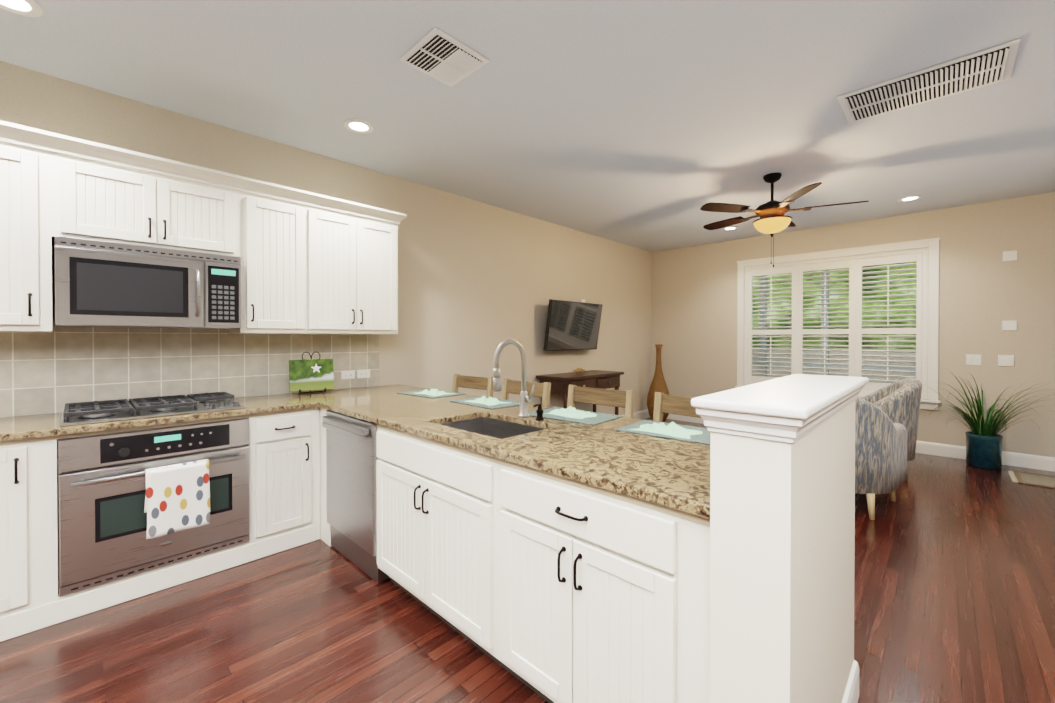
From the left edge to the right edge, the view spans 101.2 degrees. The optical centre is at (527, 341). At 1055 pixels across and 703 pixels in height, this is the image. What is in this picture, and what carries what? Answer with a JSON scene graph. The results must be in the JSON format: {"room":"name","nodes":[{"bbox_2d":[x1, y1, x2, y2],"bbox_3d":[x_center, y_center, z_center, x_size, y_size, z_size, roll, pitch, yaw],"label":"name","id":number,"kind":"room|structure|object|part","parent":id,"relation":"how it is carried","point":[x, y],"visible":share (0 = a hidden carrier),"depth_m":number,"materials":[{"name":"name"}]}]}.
{"room":"kitchen and living room","nodes":[
{"label":"kitchen and living room","id":0,"kind":"room"},
{"bbox_2d":[0,61,651,417],"bbox_3d":[-1.521,-0.096,3.724,0.160,2.800,10.650,0,1,44],"label":"wall","id":1,"kind":"structure","parent":0,"point":[479,282],"depth_m":4.35,"materials":[{"name":"beige paint"}]},
{"bbox_2d":[0,120,55,331],"bbox_3d":[-2.733,-0.549,2.085,0.351,0.992,0.604,0,1,44],"label":"upper cabinet","id":2,"kind":"object","parent":1,"relation":"attached to","point":[27,154],"depth_m":2.12,"materials":[{"name":"white paint"}]},
{"bbox_2d":[56,133,243,259],"bbox_3d":[-2.242,-0.793,2.594,0.351,0.511,0.814,0,1,44],"label":"upper cabinet","id":3,"kind":"object","parent":1,"relation":"attached to","point":[104,192],"depth_m":2.43,"materials":[{"name":"white paint"}]},
{"bbox_2d":[54,235,241,328],"bbox_3d":[-2.196,-0.309,2.554,0.453,0.445,0.790,0,1,44],"label":"over-the-range microwave","id":4,"kind":"object","parent":3,"relation":"attached to","point":[98,283],"visible":1,"depth_m":2.38,"materials":[{"name":"silver metal"}]},
{"bbox_2d":[0,325,378,416],"bbox_3d":[-2.357,0.139,2.725,0.017,0.513,3.030,0,1,44],"label":"tile backsplash","id":5,"kind":"structure","parent":1,"relation":"attached to","point":[58,369],"depth_m":2.73,"materials":[{"name":"beige tile"}]},
{"bbox_2d":[228,177,319,333],"bbox_3d":[-1.797,-0.556,3.058,0.351,0.992,0.469,0,1,44],"label":"upper cabinet","id":6,"kind":"object","parent":1,"relation":"attached to","point":[313,263],"depth_m":2.94,"materials":[{"name":"white paint"}]},
{"bbox_2d":[341,369,369,378],"bbox_3d":[-1.450,0.275,3.662,0.007,0.070,0.249,0,1,44],"label":"electrical outlet","id":7,"kind":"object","parent":1,"relation":"attached to","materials":[{"name":"white plastic"}]},
{"bbox_2d":[320,194,399,333],"bbox_3d":[-1.458,-0.559,3.409,0.351,0.992,0.791,0,1,44],"label":"upper cabinet","id":8,"kind":"object","parent":1,"relation":"attached to","point":[359,242],"depth_m":3.32,"materials":[{"name":"white paint"}]},
{"bbox_2d":[543,299,602,350],"bbox_3d":[0.567,-0.222,5.592,0.248,0.657,1.060,0,1,44],"label":"tv","id":9,"kind":"object","parent":1,"relation":"attached to","point":[571,325],"visible":1,"depth_m":5.48,"materials":[{"name":"black"}]},
{"bbox_2d":[622,409,649,418],"bbox_3d":[0.486,1.219,5.689,0.016,0.140,4.690,0,1,44],"label":"baseboard","id":10,"kind":"structure","parent":1,"relation":"attached to","point":[643,414],"depth_m":7.12,"materials":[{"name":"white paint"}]},
{"bbox_2d":[0,417,1054,702],"bbox_3d":[0.806,1.352,1.495,6.620,0.060,10.650,0,1,44],"label":"floor","id":11,"kind":"structure","parent":0,"point":[954,587],"depth_m":1.98,"materials":[{"name":"brown wood"}]},
{"bbox_2d":[0,407,319,641],"bbox_3d":[-2.377,0.874,2.244,0.658,0.884,2.299,0,1,44],"label":"base cabinet","id":12,"kind":"object","parent":11,"relation":"on","point":[284,452],"depth_m":2.18,"materials":[{"name":"white paint"}]},
{"bbox_2d":[58,418,249,596],"bbox_3d":[-2.100,0.822,2.470,0.684,0.735,0.770,0,1,44],"label":"built-in oven","id":13,"kind":"object","parent":12,"relation":"in","point":[133,503],"visible":1,"depth_m":2.22,"materials":[{"name":"silver metal"}]},
{"bbox_2d":[144,459,209,539],"bbox_3d":[-1.839,0.819,2.281,0.046,0.350,0.269,0,1,44],"label":"oven towel","id":14,"kind":"object","parent":13,"relation":"hanging from","point":[177,496],"depth_m":2.27,"materials":[{"name":"fabric"}]},
{"bbox_2d":[0,391,315,441],"bbox_3d":[-2.064,0.413,2.578,0.644,0.030,3.220,0,1,44],"label":"countertop","id":15,"kind":"structure","parent":12,"relation":"on","point":[39,425],"depth_m":2.27,"materials":[{"name":"beige stone"}]},
{"bbox_2d":[60,392,245,425],"bbox_3d":[-2.134,0.366,2.499,0.510,0.062,0.760,0,1,44],"label":"gas cooktop","id":16,"kind":"object","parent":15,"relation":"in","point":[78,413],"visible":1,"depth_m":2.38,"materials":[{"name":"silver metal"}]},
{"bbox_2d":[289,352,333,393],"bbox_3d":[-1.623,0.232,3.256,0.205,0.315,0.305,0,1,44],"label":"easel","id":17,"kind":"object","parent":15,"relation":"on","point":[311,375],"visible":1,"depth_m":3.25,"materials":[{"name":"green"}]},
{"bbox_2d":[316,339,709,518],"bbox_3d":[-0.123,0.310,2.286,2.524,0.649,0.948,0,1,44],"label":"countertop","id":18,"kind":"structure","parent":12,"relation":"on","point":[667,472],"depth_m":1.79,"materials":[{"name":"beige stone"}]},
{"bbox_2d":[397,388,465,397],"bbox_3d":[-0.731,0.371,3.279,0.450,0.040,0.300,0,1,41],"label":"placemat","id":19,"kind":"object","parent":18,"relation":"on","point":[433,393],"visible":1,"depth_m":3.21,"materials":[{"name":"white fabric"}]},
{"bbox_2d":[450,396,528,408],"bbox_3d":[-0.255,0.372,2.821,0.463,0.044,0.321,0,1,44],"label":"placemat","id":20,"kind":"object","parent":18,"relation":"on","point":[488,402],"visible":1,"depth_m":2.77,"materials":[{"name":"white fabric"}]},
{"bbox_2d":[533,404,543,419],"bbox_3d":[0.055,0.359,2.221,0.044,0.080,0.068,0,1,44],"label":"soap dispenser","id":21,"kind":"object","parent":18,"relation":"on","point":[539,411],"depth_m":2.22,"materials":[{"name":"brown metal"}]},
{"bbox_2d":[528,406,622,424],"bbox_3d":[0.242,0.376,2.343,0.450,0.046,0.300,0,1,40],"label":"placemat","id":22,"kind":"object","parent":18,"relation":"on","point":[571,414],"visible":1,"depth_m":2.29,"materials":[{"name":"white fabric"}]},
{"bbox_2d":[616,420,710,444],"bbox_3d":[0.667,0.380,1.934,0.450,0.043,0.300,0,1,41],"label":"placemat","id":23,"kind":"object","parent":18,"relation":"on","point":[672,430],"visible":0.94,"depth_m":1.90,"materials":[{"name":"white fabric"}]},
{"bbox_2d":[320,408,323,540],"bbox_3d":[-1.113,0.868,3.043,0.161,0.884,0.646,0,1,44],"label":"base cabinet","id":24,"kind":"object","parent":11,"relation":"on","point":[321,409],"depth_m":2.86,"materials":[{"name":"white paint"}]},
{"bbox_2d":[324,409,379,568],"bbox_3d":[-0.796,0.870,2.738,0.719,0.884,0.646,0,1,44],"label":"base cabinet","id":25,"kind":"object","parent":11,"relation":"on","point":[327,527],"depth_m":2.29,"materials":[{"name":"white paint"}]},
{"bbox_2d":[322,410,390,582],"bbox_3d":[-0.855,0.873,2.736,0.630,0.878,0.640,0,1,44],"label":"dishwasher","id":26,"kind":"object","parent":25,"relation":"in","point":[351,457],"visible":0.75,"depth_m":2.48,"materials":[{"name":"silver metal"}]},
{"bbox_2d":[380,425,495,661],"bbox_3d":[-0.246,0.874,2.208,0.975,0.884,0.646,0,1,44],"label":"base cabinet","id":27,"kind":"object","parent":11,"relation":"on","point":[438,499],"depth_m":1.89,"materials":[{"name":"white paint"}]},
{"bbox_2d":[452,374,492,396],"bbox_3d":[-0.612,0.801,3.725,0.522,1.006,0.457,0,1,44],"label":"bar stool","id":28,"kind":"object","parent":11,"relation":"on","point":[474,382],"visible":0.17,"depth_m":3.85,"materials":[{"name":"brown wood"}]},
{"bbox_2d":[502,378,550,405],"bbox_3d":[-0.150,0.805,3.280,0.514,1.006,0.449,0,1,44],"label":"bar stool","id":29,"kind":"object","parent":11,"relation":"on","point":[542,390],"visible":0.12,"depth_m":3.37,"materials":[{"name":"brown wood"}]},
{"bbox_2d":[536,368,623,414],"bbox_3d":[0.702,0.806,5.540,0.483,0.967,1.240,0,1,44],"label":"console table","id":30,"kind":"object","parent":11,"relation":"on","point":[562,382],"visible":0.52,"depth_m":5.30,"materials":[{"name":"brown wood"}]},
{"bbox_2d":[567,385,634,417],"bbox_3d":[0.361,0.809,2.788,0.514,1.006,0.449,0,1,44],"label":"bar stool","id":31,"kind":"object","parent":11,"relation":"on","point":[613,398],"visible":0.19,"depth_m":2.90,"materials":[{"name":"brown wood"}]},
{"bbox_2d":[496,458,709,702],"bbox_3d":[0.389,0.879,1.597,0.822,0.884,0.646,0,1,44],"label":"base cabinet","id":32,"kind":"object","parent":11,"relation":"on","point":[549,587],"depth_m":1.32,"materials":[{"name":"white paint"}]},
{"bbox_2d":[647,344,668,421],"bbox_3d":[2.066,0.660,6.822,0.360,1.240,0.360,0,1,44],"label":"floor vase","id":33,"kind":"object","parent":11,"relation":"on","point":[658,383],"visible":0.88,"depth_m":6.75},
{"bbox_2d":[653,392,700,421],"bbox_3d":[0.816,0.812,2.350,0.432,1.006,0.500,0,1,-42],"label":"bar stool","id":34,"kind":"object","parent":11,"relation":"on","point":[672,404],"visible":0.17,"depth_m":2.57,"materials":[{"name":"brown wood"}]},
{"bbox_2d":[691,374,868,702],"bbox_3d":[0.832,0.729,1.334,0.243,1.190,1.012,0,1,44],"label":"end post","id":35,"kind":"object","parent":11,"relation":"on","point":[782,510],"visible":1,"depth_m":1.02,"materials":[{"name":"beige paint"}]},
{"bbox_2d":[855,397,906,519],"bbox_3d":[2.587,0.832,3.563,0.781,0.952,0.842,0,1,44],"label":"armchair","id":36,"kind":"object","parent":11,"relation":"on","point":[880,452],"visible":0.4,"depth_m":3.20,"materials":[{"name":"fabric"}]},
{"bbox_2d":[862,378,921,480],"bbox_3d":[3.440,0.825,4.413,0.856,0.952,0.807,0,1,44],"label":"armchair","id":37,"kind":"object","parent":11,"relation":"on","point":[897,401],"visible":0.35,"depth_m":4.07,"materials":[{"name":"fabric"}]},
{"bbox_2d":[921,369,1054,469],"bbox_3d":[4.597,0.773,4.337,1.458,1.052,0.920,0,1,44],"label":"potted grass plant","id":38,"kind":"object","parent":11,"relation":"on","point":[984,445],"visible":0.94,"depth_m":4.44,"materials":[{"name":"green plant"}]},
{"bbox_2d":[1008,471,1054,487],"bbox_3d":[5.040,1.298,3.839,1.020,0.010,0.480,0,1,44],"label":"door mat","id":39,"kind":"object","parent":11,"relation":"on","point":[1034,479],"visible":0.98,"depth_m":4.09,"materials":[{"name":"brown fabric"}]},
{"bbox_2d":[0,0,1054,251],"bbox_3d":[0.806,-1.518,1.472,6.620,0.080,10.650,0,1,44],"label":"ceiling","id":40,"kind":"structure","parent":0,"point":[650,124],"depth_m":2.59,"materials":[{"name":"paint"}]},
{"bbox_2d":[0,0,43,16],"bbox_3d":[-2.239,-1.476,1.871,0.200,0.010,0.200,0,1,44],"label":"recessed light","id":41,"kind":"object","parent":40,"relation":"in","point":[30,8],"visible":1,"depth_m":1.91,"materials":[{"name":"white paint"}]},
{"bbox_2d":[343,119,373,132],"bbox_3d":[-1.164,-1.484,2.987,0.200,0.010,0.200,0,1,44],"label":"recessed light","id":42,"kind":"object","parent":40,"relation":"in","point":[358,126],"visible":1,"depth_m":2.98,"materials":[{"name":"white paint"}]},
{"bbox_2d":[399,27,489,86],"bbox_3d":[-0.436,-1.473,2.273,0.340,0.020,0.340,0,1,44],"label":"ceiling vent","id":43,"kind":"object","parent":40,"relation":"in","point":[440,55],"visible":1,"depth_m":2.25,"materials":[{"name":"white metal"}]},
{"bbox_2d":[722,226,738,229],"bbox_3d":[2.694,-1.506,5.756,0.200,0.010,0.200,0,1,44],"label":"recessed light","id":44,"kind":"object","parent":40,"relation":"in","point":[731,228],"visible":0.98,"depth_m":5.74,"materials":[{"name":"white paint"}]},
{"bbox_2d":[700,173,868,266],"bbox_3d":[2.235,-1.081,3.942,1.349,0.830,1.305,0,1,44],"label":"ceiling fan","id":45,"kind":"object","parent":40,"relation":"hanging from","point":[773,219],"visible":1,"depth_m":3.82,"materials":[{"name":"brown wood"}]},
{"bbox_3d":[2.203,-1.034,3.901,0.300,0.113,0.300,0,1,44],"label":"lamp shade","id":46,"kind":"part","parent":45,"relation":"part of","materials":[{"name":"beige glass"}]},
{"bbox_2d":[897,195,922,201],"bbox_3d":[3.998,-1.497,4.529,0.200,0.010,0.200,0,1,44],"label":"recessed light","id":47,"kind":"object","parent":40,"relation":"in","point":[909,198],"visible":1,"depth_m":4.52,"materials":[{"name":"white paint"}]},
{"bbox_2d":[837,38,1020,123],"bbox_3d":[2.293,-1.475,2.527,0.740,0.021,0.450,0,1,44],"label":"ceiling vent","id":48,"kind":"object","parent":40,"relation":"in","point":[986,67],"visible":1,"depth_m":2.47,"materials":[{"name":"white metal"}]},
{"bbox_2d":[652,192,1054,456],"bbox_3d":[4.501,-0.107,5.207,6.460,2.800,0.160,0,1,44],"label":"wall","id":49,"kind":"structure","parent":0,"point":[985,290],"depth_m":4.82,"materials":[{"name":"beige paint"}]},
{"bbox_2d":[735,237,940,409],"bbox_3d":[3.933,-0.207,5.712,2.204,1.961,0.214,0,1,44],"label":"window","id":50,"kind":"structure","parent":49,"relation":"in","point":[932,316],"depth_m":5.30,"materials":[{"name":"white paint"}]},
{"bbox_2d":[745,249,926,396],"bbox_3d":[3.911,-0.216,5.689,1.950,1.720,0.060,0,1,44],"label":"blind","id":51,"kind":"object","parent":50,"relation":"attached to","point":[855,331],"visible":0.88,"depth_m":5.54,"materials":[{"name":"white paint"}]},
{"bbox_3d":[3.971,-0.217,5.751,1.906,1.720,0.040,0,1,44],"label":"window sash glass","id":52,"kind":"part","parent":50,"relation":"part of","materials":[{"name":"clear glass"}]},
{"bbox_2d":[667,413,1054,471],"bbox_3d":[4.381,1.223,5.208,6.296,0.140,0.016,0,1,44],"label":"baseboard","id":53,"kind":"structure","parent":49,"relation":"attached to","point":[1046,463],"depth_m":4.79,"materials":[{"name":"white paint"}]},
{"bbox_2d":[966,354,980,364],"bbox_3d":[4.873,0.197,4.731,0.116,0.116,0.011,0,1,44],"label":"switch plate","id":54,"kind":"object","parent":49,"relation":"attached to","point":[971,359],"visible":1,"depth_m":4.73,"materials":[{"name":"white plastic"}]},
{"bbox_2d":[998,355,1014,365],"bbox_3d":[5.046,0.198,4.564,0.116,0.116,0.011,0,1,44],"label":"switch plate","id":55,"kind":"object","parent":49,"relation":"attached to","point":[1005,360],"visible":1,"depth_m":4.56,"materials":[{"name":"white plastic"}]},
{"bbox_2d":[1002,320,1016,329],"bbox_3d":[5.061,-0.172,4.548,0.104,0.104,0.009,0,1,44],"label":"switch plate","id":56,"kind":"object","parent":49,"relation":"attached to","point":[1010,325],"visible":1,"depth_m":4.54,"materials":[{"name":"white plastic"}]},
{"bbox_2d":[1003,250,1016,260],"bbox_3d":[5.061,-0.902,4.543,0.104,0.104,0.009,0,1,44],"label":"switch plate","id":57,"kind":"object","parent":49,"relation":"attached to","point":[1009,255],"visible":1,"depth_m":4.54,"materials":[{"name":"white plastic"}]},
{"label":"outside","id":58,"kind":"structure","parent":0,"visible":0},
{"bbox_2d":[752,262,926,382],"bbox_3d":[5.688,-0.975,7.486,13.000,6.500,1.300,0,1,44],"label":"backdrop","id":59,"kind":"structure","parent":58,"point":[847,338],"depth_m":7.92,"materials":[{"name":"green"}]}
]}

